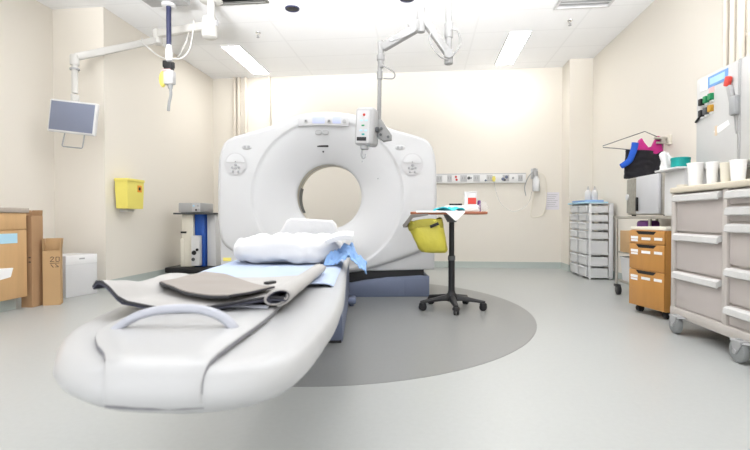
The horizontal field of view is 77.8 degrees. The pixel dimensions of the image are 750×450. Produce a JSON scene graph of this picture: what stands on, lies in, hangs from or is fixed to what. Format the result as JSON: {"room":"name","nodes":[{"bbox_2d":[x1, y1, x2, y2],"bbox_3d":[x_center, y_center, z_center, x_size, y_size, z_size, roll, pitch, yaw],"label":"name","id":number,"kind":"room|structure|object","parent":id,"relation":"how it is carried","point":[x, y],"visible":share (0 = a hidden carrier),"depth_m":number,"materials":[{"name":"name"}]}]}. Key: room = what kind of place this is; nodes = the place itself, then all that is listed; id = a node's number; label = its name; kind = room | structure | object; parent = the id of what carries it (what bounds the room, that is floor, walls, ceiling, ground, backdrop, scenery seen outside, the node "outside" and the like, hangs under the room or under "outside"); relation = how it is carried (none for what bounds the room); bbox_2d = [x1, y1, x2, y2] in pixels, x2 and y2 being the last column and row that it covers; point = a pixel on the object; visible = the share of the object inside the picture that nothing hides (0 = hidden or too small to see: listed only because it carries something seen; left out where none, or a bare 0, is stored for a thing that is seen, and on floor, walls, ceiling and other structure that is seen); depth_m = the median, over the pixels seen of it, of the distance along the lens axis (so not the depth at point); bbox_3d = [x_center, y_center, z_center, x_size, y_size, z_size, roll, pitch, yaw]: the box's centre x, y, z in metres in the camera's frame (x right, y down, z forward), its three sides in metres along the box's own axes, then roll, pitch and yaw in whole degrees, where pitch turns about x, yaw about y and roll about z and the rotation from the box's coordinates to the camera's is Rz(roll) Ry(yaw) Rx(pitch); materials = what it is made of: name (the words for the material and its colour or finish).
{"room":"radiology room","nodes":[
{"label":"radiology room","id":0,"kind":"room"},
{"bbox_2d":[0,0,54,238],"bbox_3d":[-3.963,-0.794,2.226,0.100,3.125,6.022,0,1,6],"label":"wall","id":1,"kind":"structure","parent":0,"point":[26,26],"depth_m":4.85,"materials":[{"name":"beige paint"}]},
{"bbox_2d":[52,7,213,279],"bbox_3d":[-3.200,-0.865,6.569,0.708,3.125,2.778,0,1,6],"label":"wall","id":2,"kind":"structure","parent":0,"point":[137,137],"depth_m":5.54,"materials":[{"name":"beige paint"}]},
{"bbox_2d":[114,178,144,211],"bbox_3d":[-2.869,-0.345,5.426,0.190,0.378,0.330,0,1,6],"label":"bin","id":3,"kind":"object","parent":2,"relation":"attached to","point":[129,193],"visible":1,"depth_m":5.31,"materials":[{"name":"yellow plastic"}]},
{"bbox_2d":[106,269,168,289],"bbox_3d":[-2.836,0.648,6.505,0.030,0.098,2.678,0,1,6],"label":"baseboard","id":4,"kind":"structure","parent":2,"relation":"attached to","point":[145,276],"depth_m":5.85,"materials":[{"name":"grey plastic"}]},
{"bbox_2d":[36,0,654,78],"bbox_3d":[-0.496,-2.426,3.231,6.783,0.100,8.800,0,1,6],"label":"ceiling","id":5,"kind":"structure","parent":0,"point":[324,37],"depth_m":5.79,"materials":[{"name":"paint"}]},
{"bbox_2d":[47,0,222,148],"bbox_3d":[-2.524,-1.597,5.168,1.745,1.616,0.767,0,1,-6],"label":"monitor","id":6,"kind":"object","parent":5,"relation":"hanging from","point":[73,116],"visible":0.98,"depth_m":4.81,"materials":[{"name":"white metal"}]},
{"bbox_2d":[142,0,194,110],"bbox_3d":[-2.163,-1.790,4.698,0.470,1.216,0.547,0,1,6],"label":"pendant","id":7,"kind":"object","parent":5,"relation":"hanging from","point":[167,76],"visible":1,"depth_m":4.80,"materials":[{"name":"grey plastic"}]},
{"bbox_2d":[165,44,172,61],"bbox_3d":[-2.135,-1.780,4.822,0.079,0.170,0.079,0,1,6],"label":"socket","id":8,"kind":"object","parent":7,"relation":"attached to","point":[168,51],"depth_m":4.80,"materials":[{"name":"white plastic"}]},
{"bbox_2d":[220,0,268,5],"bbox_3d":[-1.464,-2.390,4.747,0.590,0.020,0.590,0,1,6],"label":"ceiling vent","id":9,"kind":"object","parent":5,"relation":"in","point":[225,2],"visible":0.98,"depth_m":5.00,"materials":[{"name":"black plastic"}]},
{"bbox_2d":[220,45,269,74],"bbox_3d":[-1.888,-2.425,6.878,0.280,0.016,1.240,0,1,6],"label":"recessed light","id":10,"kind":"object","parent":5,"relation":"in","point":[237,52],"visible":1,"depth_m":6.76,"materials":[{"name":"white plastic"}]},
{"bbox_2d":[285,5,299,11],"bbox_3d":[-0.919,-2.401,5.167,0.159,0.012,0.159,0,1,6],"label":"ceiling speaker","id":11,"kind":"object","parent":5,"relation":"attached to","point":[290,8],"visible":1,"depth_m":5.15,"materials":[{"name":"blue paint"}]},
{"bbox_2d":[286,7,297,10],"bbox_3d":[-0.919,-2.402,5.167,0.132,0.011,0.132,0,1,6],"label":"grille","id":12,"kind":"object","parent":11,"relation":"attached to","point":[287,8],"depth_m":5.16,"materials":[{"name":"black plastic"}]},
{"bbox_2d":[400,0,413,2],"bbox_3d":[0.341,-2.399,4.934,0.159,0.012,0.159,0,1,6],"label":"ceiling speaker","id":13,"kind":"object","parent":5,"relation":"attached to","point":[404,1],"visible":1,"depth_m":4.98,"materials":[{"name":"blue paint"}]},
{"bbox_2d":[355,0,460,162],"bbox_3d":[0.265,-1.446,3.751,0.853,1.879,0.237,0,1,6],"label":"contrast injector","id":14,"kind":"object","parent":5,"relation":"hanging from","point":[370,127],"visible":1,"depth_m":3.71,"materials":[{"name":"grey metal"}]},
{"bbox_2d":[494,31,531,64],"bbox_3d":[1.886,-2.422,6.430,0.280,0.016,1.240,0,1,6],"label":"recessed light","id":15,"kind":"object","parent":5,"relation":"in","point":[514,43],"visible":1,"depth_m":6.33,"materials":[{"name":"white plastic"}]},
{"bbox_2d":[554,0,614,9],"bbox_3d":[2.247,-2.395,4.848,0.590,0.020,0.590,0,1,6],"label":"ceiling vent","id":16,"kind":"object","parent":5,"relation":"in","point":[561,4],"visible":1,"depth_m":5.05,"materials":[{"name":"grey plastic"}]},
{"bbox_2d":[0,268,749,449],"bbox_3d":[-0.493,0.798,3.283,6.783,0.100,8.800,0,1,6],"label":"floor","id":17,"kind":"structure","parent":0,"point":[597,371],"depth_m":2.05,"materials":[{"name":"grey plastic"}]},
{"bbox_2d":[0,207,28,311],"bbox_3d":[-3.451,0.306,3.385,0.667,0.886,1.539,0,1,6],"label":"base cabinet","id":18,"kind":"object","parent":17,"relation":"on","point":[13,238],"visible":1,"depth_m":3.96,"materials":[{"name":"brown wood"}]},
{"bbox_2d":[0,207,28,212],"bbox_3d":[-3.459,-0.117,3.379,0.652,0.040,1.539,0,1,6],"label":"countertop","id":19,"kind":"structure","parent":18,"relation":"on","point":[2,210],"depth_m":3.96,"materials":[{"name":"beige laminate"}]},
{"bbox_2d":[21,210,42,307],"bbox_3d":[-3.108,0.301,4.215,0.104,0.870,0.145,0,1,0],"label":"cardboard box","id":20,"kind":"object","parent":17,"relation":"on","point":[34,218],"visible":0.82,"depth_m":4.17,"materials":[{"name":"brown cardboard"}]},
{"bbox_2d":[42,238,62,305],"bbox_3d":[-2.983,0.429,4.312,0.150,0.610,0.126,0,1,-25],"label":"cardboard box","id":21,"kind":"object","parent":17,"relation":"on","point":[52,263],"visible":1,"depth_m":4.27,"materials":[{"name":"brown cardboard"}]},
{"bbox_2d":[62,253,96,297],"bbox_3d":[-3.169,0.515,4.837,0.344,0.422,0.350,0,1,20],"label":"box","id":22,"kind":"object","parent":17,"relation":"on","point":[79,269],"visible":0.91,"depth_m":4.75,"materials":[{"name":"plastic"}]},
{"bbox_2d":[165,213,220,273],"bbox_3d":[-2.464,0.265,6.439,0.650,0.868,0.520,0,1,6],"label":"trolley","id":23,"kind":"object","parent":17,"relation":"on","point":[200,242],"visible":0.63,"depth_m":6.31,"materials":[{"name":"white plastic"}]},
{"bbox_2d":[173,213,217,214],"bbox_3d":[-2.421,-0.157,6.447,0.528,0.023,0.480,0,1,6],"label":"shelf","id":24,"kind":"object","parent":23,"relation":"attached to","point":[173,213],"depth_m":6.28,"materials":[{"name":"grey plastic"}]},
{"bbox_2d":[179,203,212,212],"bbox_3d":[-2.475,-0.234,6.437,0.317,0.132,0.390,0,1,6],"label":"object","id":25,"kind":"object","parent":23,"relation":"on","point":[183,207],"visible":1,"depth_m":6.26,"materials":[{"name":"grey plastic"}]},
{"bbox_2d":[53,240,355,413],"bbox_3d":[-0.431,0.427,2.611,0.613,0.663,3.929,0,1,-2],"label":"table","id":26,"kind":"object","parent":17,"relation":"on","point":[171,358],"depth_m":0.82,"materials":[{"name":"white plastic"}]},
{"bbox_2d":[199,259,343,286],"bbox_3d":[-0.427,0.178,2.217,0.551,0.016,1.710,0,1,-2],"label":"sheet","id":27,"kind":"object","parent":26,"relation":"on","point":[236,268],"visible":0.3,"depth_m":1.85,"materials":[{"name":"fabric"}]},
{"bbox_2d":[233,232,342,263],"bbox_3d":[-0.402,0.102,2.195,0.504,0.134,0.391,0,1,-2],"label":"pillow","id":28,"kind":"object","parent":27,"relation":"on","point":[297,248],"visible":0.84,"depth_m":2.02,"materials":[{"name":"white fabric"}]},
{"bbox_2d":[280,218,341,241],"bbox_3d":[-0.357,0.060,2.562,0.380,0.198,0.140,0,1,-2],"label":"pillow","id":29,"kind":"object","parent":27,"relation":"on","point":[292,225],"visible":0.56,"depth_m":2.49,"materials":[{"name":"white fabric"}]},
{"bbox_2d":[324,242,366,273],"bbox_3d":[-0.128,0.144,2.099,0.188,0.133,0.274,0,1,-2],"label":"cloth","id":30,"kind":"object","parent":27,"relation":"on","point":[346,250],"visible":0.98,"depth_m":2.02,"materials":[{"name":"blue fabric"}]},
{"bbox_2d":[325,231,353,244],"bbox_3d":[-0.157,0.057,2.067,0.122,0.058,0.162,0,1,-2],"label":"folded towel","id":31,"kind":"object","parent":30,"relation":"on","point":[342,235],"visible":0.98,"depth_m":1.99,"materials":[{"name":"white fabric"}]},
{"bbox_2d":[292,284,536,386],"bbox_3d":[-0.287,0.735,4.055,3.180,0.001,3.720,0,1,6],"label":"floor","id":32,"kind":"structure","parent":17,"relation":"on","point":[386,339],"depth_m":3.07,"materials":[{"name":"grey plastic"}]},
{"bbox_2d":[218,112,436,296],"bbox_3d":[-0.483,-0.212,5.082,2.197,1.862,0.927,0,1,-2],"label":"scanner","id":33,"kind":"object","parent":32,"relation":"on","point":[263,174],"visible":0.75,"depth_m":4.67,"materials":[{"name":"white plastic"}]},
{"bbox_2d":[410,211,487,314],"bbox_3d":[0.637,0.310,4.050,0.657,0.850,0.568,0,1,4],"label":"table","id":34,"kind":"object","parent":32,"relation":"on","point":[451,296],"visible":0.98,"depth_m":4.03,"materials":[{"name":"black plastic"}]},
{"bbox_2d":[402,214,447,252],"bbox_3d":[0.429,0.071,3.966,0.383,0.333,0.242,0,1,6],"label":"bag","id":35,"kind":"object","parent":34,"relation":"hanging from","point":[429,236],"visible":0.99,"depth_m":3.87,"materials":[{"name":"yellow plastic"}]},
{"bbox_2d":[416,211,464,220],"bbox_3d":[0.549,-0.078,3.919,0.400,0.084,0.148,0,1,6],"label":"drape","id":36,"kind":"object","parent":34,"relation":"on","point":[455,215],"visible":1,"depth_m":3.84,"materials":[{"name":"white fabric"}]},
{"bbox_2d":[433,207,464,210],"bbox_3d":[0.630,-0.138,3.969,0.264,0.041,0.124,0,1,6],"label":"cloth","id":37,"kind":"object","parent":36,"relation":"on","point":[439,208],"visible":0.98,"depth_m":3.93,"materials":[{"name":"teal fabric"}]},
{"bbox_2d":[444,205,479,210],"bbox_3d":[0.765,-0.144,4.111,0.300,0.054,0.140,0,1,6],"label":"packet","id":38,"kind":"object","parent":34,"relation":"on","point":[466,207],"visible":0.59,"depth_m":4.04,"materials":[{"name":"white paper"}]},
{"bbox_2d":[464,192,476,204],"bbox_3d":[0.842,-0.233,4.101,0.111,0.122,0.057,0,1,6],"label":"box","id":39,"kind":"object","parent":38,"relation":"on","point":[470,198],"visible":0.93,"depth_m":4.07,"materials":[{"name":"white cardboard"}]},
{"bbox_2d":[569,204,601,275],"bbox_3d":[2.927,0.203,6.478,0.345,0.980,0.330,0,1,6],"label":"tower","id":40,"kind":"object","parent":17,"relation":"on","point":[574,242],"visible":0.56,"depth_m":6.45,"materials":[{"name":"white plastic"}]},
{"bbox_2d":[578,203,613,279],"bbox_3d":[2.890,0.209,6.120,0.345,0.980,0.330,0,1,6],"label":"tower","id":41,"kind":"object","parent":17,"relation":"on","point":[593,249],"visible":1,"depth_m":5.97,"materials":[{"name":"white plastic"}]},
{"bbox_2d":[568,200,607,204],"bbox_3d":[2.860,-0.305,6.291,0.310,0.043,0.680,0,1,6],"label":"pad","id":42,"kind":"object","parent":41,"relation":"on","point":[581,201],"visible":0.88,"depth_m":6.01,"materials":[{"name":"fabric"}]},
{"bbox_2d":[585,186,590,199],"bbox_3d":[2.801,-0.416,6.114,0.080,0.185,0.080,0,1,6],"label":"squeeze bottle","id":43,"kind":"object","parent":42,"relation":"on","point":[587,192],"visible":0.78,"depth_m":6.08,"materials":[{"name":"white plastic"}]},
{"bbox_2d":[591,186,597,199],"bbox_3d":[2.874,-0.416,6.087,0.080,0.185,0.080,0,1,6],"label":"squeeze bottle","id":44,"kind":"object","parent":42,"relation":"on","point":[594,194],"visible":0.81,"depth_m":6.06,"materials":[{"name":"white plastic"}]},
{"bbox_2d":[613,216,671,294],"bbox_3d":[2.648,0.326,4.090,0.450,0.812,1.702,0,1,6],"label":"trolley","id":45,"kind":"object","parent":17,"relation":"on","point":[618,290],"visible":0.27,"depth_m":4.80,"materials":[{"name":"grey metal"}]},
{"bbox_2d":[618,279,628,284],"bbox_3d":[2.711,0.587,4.546,0.400,0.015,0.750,0,1,6],"label":"shelf","id":46,"kind":"object","parent":45,"relation":"attached to","point":[620,280],"depth_m":4.77,"materials":[{"name":"metal"}]},
{"bbox_2d":[619,256,629,281],"bbox_3d":[2.704,0.454,4.670,0.333,0.246,0.416,0,1,6],"label":"bin","id":47,"kind":"object","parent":45,"relation":"on","point":[625,267],"visible":0.23,"depth_m":4.76,"materials":[{"name":"plastic"}]},
{"bbox_2d":[620,230,630,252],"bbox_3d":[2.677,0.167,4.671,0.315,0.218,0.245,0,1,6],"label":"cardboard box","id":48,"kind":"object","parent":45,"relation":"on","point":[625,242],"visible":0.26,"depth_m":4.70,"materials":[{"name":"brown cardboard"}]},
{"bbox_2d":[613,216,671,218],"bbox_3d":[2.661,-0.067,4.118,0.430,0.027,1.630,0,1,6],"label":"countertop","id":49,"kind":"structure","parent":45,"relation":"on","point":[618,217],"depth_m":4.28,"materials":[{"name":"metal"}]},
{"bbox_2d":[625,173,664,215],"bbox_3d":[2.677,-0.271,4.294,0.435,0.375,0.770,0,1,6],"label":"base cabinet","id":50,"kind":"object","parent":45,"relation":"on","point":[645,195],"visible":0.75,"depth_m":4.23,"materials":[{"name":"metal"}]},
{"bbox_2d":[655,166,730,215],"bbox_3d":[2.574,-0.263,3.722,0.480,0.378,0.350,0,1,6],"label":"shelf","id":51,"kind":"object","parent":45,"relation":"on","point":[674,176],"visible":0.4,"depth_m":3.75,"materials":[{"name":"plastic"}]},
{"bbox_2d":[659,151,671,169],"bbox_3d":[2.398,-0.530,3.844,0.102,0.151,0.098,0,1,6],"label":"tissue","id":52,"kind":"object","parent":51,"relation":"on","point":[665,157],"visible":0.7,"depth_m":3.81,"materials":[{"name":"white paper"}]},
{"bbox_2d":[670,157,690,167],"bbox_3d":[2.408,-0.492,3.666,0.137,0.081,0.137,0,1,6],"label":"tub","id":53,"kind":"object","parent":51,"relation":"on","point":[676,161],"visible":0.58,"depth_m":3.61,"materials":[{"name":"plastic"}]},
{"bbox_2d":[629,226,670,318],"bbox_3d":[2.438,0.375,3.824,0.470,0.722,0.404,0,1,-8],"label":"drawer unit","id":54,"kind":"object","parent":17,"relation":"on","point":[650,246],"visible":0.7,"depth_m":3.74,"materials":[{"name":"brown wood"}]},
{"bbox_2d":[637,220,659,225],"bbox_3d":[2.574,0.117,4.387,0.130,0.320,0.220,0,1,6],"label":"pouch","id":55,"kind":"object","parent":54,"relation":"on","point":[641,222],"visible":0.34,"depth_m":4.31,"materials":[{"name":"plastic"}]},
{"bbox_2d":[669,179,749,362],"bbox_3d":[2.326,0.251,2.686,0.676,1.008,1.232,0,1,6],"label":"cart","id":56,"kind":"object","parent":17,"relation":"on","point":[710,223],"visible":1,"depth_m":2.83,"materials":[{"name":"beige plastic"}]},
{"bbox_2d":[686,162,704,185],"bbox_3d":[2.167,-0.340,3.145,0.103,0.159,0.103,0,1,6],"label":"paper cup","id":57,"kind":"object","parent":56,"relation":"on","point":[695,170],"visible":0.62,"depth_m":3.11,"materials":[{"name":"white paper"}]},
{"bbox_2d":[705,161,718,183],"bbox_3d":[2.177,-0.333,3.003,0.074,0.149,0.074,0,1,6],"label":"paper cup","id":58,"kind":"object","parent":56,"relation":"on","point":[712,167],"visible":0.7,"depth_m":2.98,"materials":[{"name":"white paper"}]},
{"bbox_2d":[719,162,729,181],"bbox_3d":[2.192,-0.324,2.912,0.062,0.134,0.062,0,1,6],"label":"paper cup","id":59,"kind":"object","parent":56,"relation":"on","point":[724,166],"visible":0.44,"depth_m":2.89,"materials":[{"name":"beige paper"}]},
{"bbox_2d":[729,159,747,180],"bbox_3d":[2.162,-0.322,2.769,0.092,0.134,0.092,0,1,6],"label":"paper cup","id":60,"kind":"object","parent":56,"relation":"on","point":[738,167],"visible":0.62,"depth_m":2.74,"materials":[{"name":"white paper"}]},
{"bbox_2d":[213,67,561,261],"bbox_3d":[0.314,-0.884,7.545,6.075,3.125,0.100,0,1,6],"label":"wall","id":61,"kind":"structure","parent":0,"point":[493,120],"depth_m":7.38,"materials":[{"name":"beige paint"}]},
{"bbox_2d":[233,77,236,136],"bbox_3d":[-2.331,-0.934,7.743,0.080,3.025,0.060,0,1,6],"label":"pipe","id":62,"kind":"object","parent":61,"relation":"attached to","point":[234,78],"visible":0.33,"depth_m":7.70,"materials":[{"name":"beige metal"}]},
{"bbox_2d":[237,77,241,135],"bbox_3d":[-2.256,-0.934,7.735,0.080,3.025,0.060,0,1,6],"label":"pipe","id":63,"kind":"object","parent":61,"relation":"attached to","point":[239,91],"visible":0.38,"depth_m":7.69,"materials":[{"name":"beige metal"}]},
{"bbox_2d":[244,77,248,133],"bbox_3d":[-2.142,-0.934,7.724,0.078,3.025,0.058,0,1,6],"label":"pipe","id":64,"kind":"object","parent":61,"relation":"attached to","point":[245,78],"visible":0.35,"depth_m":7.68,"materials":[{"name":"beige metal"}]},
{"bbox_2d":[267,76,271,126],"bbox_3d":[-1.744,-0.934,7.684,0.074,3.025,0.054,0,1,6],"label":"pipe","id":65,"kind":"object","parent":61,"relation":"attached to","point":[269,90],"visible":0.34,"depth_m":7.65,"materials":[{"name":"beige metal"}]},
{"bbox_2d":[436,173,525,183],"bbox_3d":[1.563,-0.736,7.306,1.577,0.150,0.120,0,1,6],"label":"rail","id":66,"kind":"object","parent":61,"relation":"attached to","point":[468,177],"visible":0.97,"depth_m":7.30,"materials":[{"name":"white plastic"}]},
{"bbox_2d":[436,175,441,181],"bbox_3d":[1.018,-0.734,7.366,0.090,0.100,0.007,0,1,6],"label":"outlet","id":67,"kind":"object","parent":66,"relation":"attached to","point":[438,177],"depth_m":7.36,"materials":[{"name":"grey plastic"}]},
{"bbox_2d":[447,175,451,181],"bbox_3d":[1.177,-0.734,7.349,0.070,0.100,0.007,0,1,6],"label":"outlet","id":68,"kind":"object","parent":66,"relation":"attached to","point":[449,177],"depth_m":7.35,"materials":[{"name":"grey plastic"}]},
{"bbox_2d":[460,175,466,181],"bbox_3d":[1.396,-0.734,7.326,0.100,0.100,0.007,0,1,6],"label":"outlet","id":69,"kind":"object","parent":66,"relation":"attached to","point":[463,178],"depth_m":7.32,"materials":[{"name":"grey plastic"}]},
{"bbox_2d":[473,175,479,181],"bbox_3d":[1.595,-0.734,7.305,0.100,0.100,0.007,0,1,6],"label":"outlet","id":70,"kind":"object","parent":66,"relation":"attached to","point":[476,178],"depth_m":7.30,"materials":[{"name":"grey plastic"}]},
{"bbox_2d":[524,168,546,217],"bbox_3d":[2.494,-0.493,7.206,0.346,0.769,0.130,0,1,6],"label":"hose","id":71,"kind":"object","parent":66,"relation":"attached to","point":[534,172],"visible":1,"depth_m":7.20,"materials":[{"name":"grey plastic"}]},
{"bbox_2d":[532,176,539,191],"bbox_3d":[2.493,-0.638,7.194,0.110,0.240,0.110,0,1,6],"label":"bottle","id":72,"kind":"object","parent":71,"relation":"on","point":[536,181],"depth_m":7.16,"materials":[{"name":"white plastic"}]},
{"bbox_2d":[434,261,560,268],"bbox_3d":[0.094,0.629,7.528,5.645,0.098,0.030,0,1,6],"label":"baseboard","id":73,"kind":"structure","parent":61,"relation":"attached to","point":[437,264],"depth_m":7.33,"materials":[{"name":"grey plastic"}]},
{"bbox_2d":[545,192,558,209],"bbox_3d":[2.762,-0.374,7.244,0.205,0.270,0.004,0,1,6],"label":"notice","id":74,"kind":"object","parent":61,"relation":"attached to","point":[552,201],"visible":1,"depth_m":7.24,"materials":[{"name":"white paper"}]},
{"bbox_2d":[561,58,592,264],"bbox_3d":[3.046,-0.878,7.020,0.330,3.125,0.373,0,1,6],"label":"wall","id":75,"kind":"structure","parent":0,"point":[577,74],"depth_m":6.84,"materials":[{"name":"beige paint"}]},
{"bbox_2d":[593,0,749,272],"bbox_3d":[2.824,-0.811,2.857,0.100,3.125,8.700,0,1,6],"label":"wall","id":76,"kind":"structure","parent":0,"point":[646,77],"depth_m":5.08,"materials":[{"name":"beige paint"}]},
{"bbox_2d":[560,262,621,279],"bbox_3d":[2.596,0.700,2.905,0.360,0.098,8.700,0,1,6],"label":"baseboard","id":77,"kind":"structure","parent":76,"relation":"attached to","point":[565,267],"depth_m":6.87,"materials":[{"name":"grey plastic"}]},
{"bbox_2d":[603,131,671,149],"bbox_3d":[2.652,-0.842,4.712,0.631,0.226,0.080,0,1,7],"label":"wire hanger","id":78,"kind":"object","parent":76,"relation":"attached to","point":[667,140],"visible":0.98,"depth_m":4.67,"materials":[{"name":"grey metal"}]},
{"bbox_2d":[620,142,638,168],"bbox_3d":[2.564,-0.701,4.691,0.181,0.263,0.048,0,1,6],"label":"sleeve","id":79,"kind":"object","parent":78,"relation":"hanging from","point":[634,145],"visible":1,"depth_m":4.67,"materials":[{"name":"fabric"}]},
{"bbox_2d":[624,149,662,178],"bbox_3d":[2.728,-0.620,4.716,0.380,0.301,0.053,0,1,6],"label":"apron","id":80,"kind":"object","parent":78,"relation":"hanging from","point":[645,162],"visible":0.77,"depth_m":4.71,"materials":[{"name":"fabric"}]},
{"bbox_2d":[637,136,663,153],"bbox_3d":[2.792,-0.801,4.730,0.260,0.205,0.042,0,1,6],"label":"vest","id":81,"kind":"object","parent":78,"relation":"hanging from","point":[656,148],"visible":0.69,"depth_m":4.71,"materials":[{"name":"fabric"}]},
{"bbox_2d":[696,54,749,168],"bbox_3d":[2.595,-0.752,2.888,0.362,0.717,1.412,0,1,6],"label":"upper cabinet","id":82,"kind":"object","parent":76,"relation":"attached to","point":[727,145],"depth_m":3.25,"materials":[{"name":"white laminate"}]},
{"bbox_2d":[698,110,703,118],"bbox_3d":[2.469,-0.836,3.523,0.028,0.065,0.038,0,1,6],"label":"clip","id":83,"kind":"object","parent":82,"relation":"attached to","point":[700,115],"visible":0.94,"depth_m":3.51,"materials":[{"name":"black plastic"}]},
{"bbox_2d":[698,98,703,107],"bbox_3d":[2.469,-0.921,3.521,0.028,0.065,0.038,0,1,6],"label":"clip","id":84,"kind":"object","parent":82,"relation":"attached to","point":[700,103],"visible":0.94,"depth_m":3.51,"materials":[{"name":"black plastic"}]},
{"bbox_2d":[700,78,707,91],"bbox_3d":[2.480,-1.054,3.506,0.003,0.080,0.095,0,1,6],"label":"card","id":85,"kind":"object","parent":82,"relation":"attached to","point":[703,84],"visible":1,"depth_m":3.50,"materials":[{"name":"paper"}]},
{"bbox_2d":[702,107,708,116],"bbox_3d":[2.463,-0.842,3.465,0.028,0.065,0.038,0,1,6],"label":"clip","id":86,"kind":"object","parent":82,"relation":"attached to","point":[704,110],"visible":0.94,"depth_m":3.46,"materials":[{"name":"grey plastic"}]},
{"bbox_2d":[702,96,708,104],"bbox_3d":[2.463,-0.926,3.464,0.028,0.065,0.038,0,1,6],"label":"clip","id":87,"kind":"object","parent":82,"relation":"attached to","point":[705,101],"visible":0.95,"depth_m":3.45,"materials":[{"name":"green plastic"}]},
{"bbox_2d":[707,104,713,113],"bbox_3d":[2.457,-0.847,3.407,0.028,0.065,0.038,0,1,6],"label":"clip","id":88,"kind":"object","parent":82,"relation":"attached to","point":[710,108],"visible":1,"depth_m":3.39,"materials":[{"name":"orange plastic"}]},
{"bbox_2d":[707,93,713,102],"bbox_3d":[2.457,-0.932,3.406,0.028,0.065,0.038,0,1,6],"label":"clip","id":89,"kind":"object","parent":82,"relation":"attached to","point":[710,97],"visible":1,"depth_m":3.39,"materials":[{"name":"green plastic"}]},
{"bbox_2d":[708,68,727,88],"bbox_3d":[2.463,-1.053,3.344,0.004,0.083,0.230,0,1,6],"label":"sign card","id":90,"kind":"object","parent":82,"relation":"attached to","point":[719,77],"visible":0.93,"depth_m":3.34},
{"bbox_2d":[723,76,739,133],"bbox_3d":[2.429,-0.819,3.171,0.035,0.414,0.132,0,1,6],"label":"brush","id":91,"kind":"object","parent":82,"relation":"hanging from","point":[734,100],"visible":1,"depth_m":3.15,"materials":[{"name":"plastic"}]},
{"bbox_2d":[722,0,729,67],"bbox_3d":[2.841,-0.876,3.769,0.057,3.025,0.072,0,1,6],"label":"pipe","id":92,"kind":"object","parent":76,"relation":"attached to","point":[725,3],"visible":0.21,"depth_m":3.74,"materials":[{"name":"beige metal"}]},
{"bbox_2d":[729,0,736,63],"bbox_3d":[2.831,-0.874,3.680,0.057,3.025,0.072,0,1,6],"label":"pipe","id":93,"kind":"object","parent":76,"relation":"attached to","point":[733,3],"visible":0.19,"depth_m":3.65,"materials":[{"name":"beige metal"}]},
{"bbox_2d":[736,0,747,60],"bbox_3d":[2.822,-0.873,3.595,0.057,3.025,0.072,0,1,6],"label":"pipe","id":94,"kind":"object","parent":76,"relation":"attached to","point":[741,4],"visible":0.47,"depth_m":3.56,"materials":[{"name":"beige metal"}]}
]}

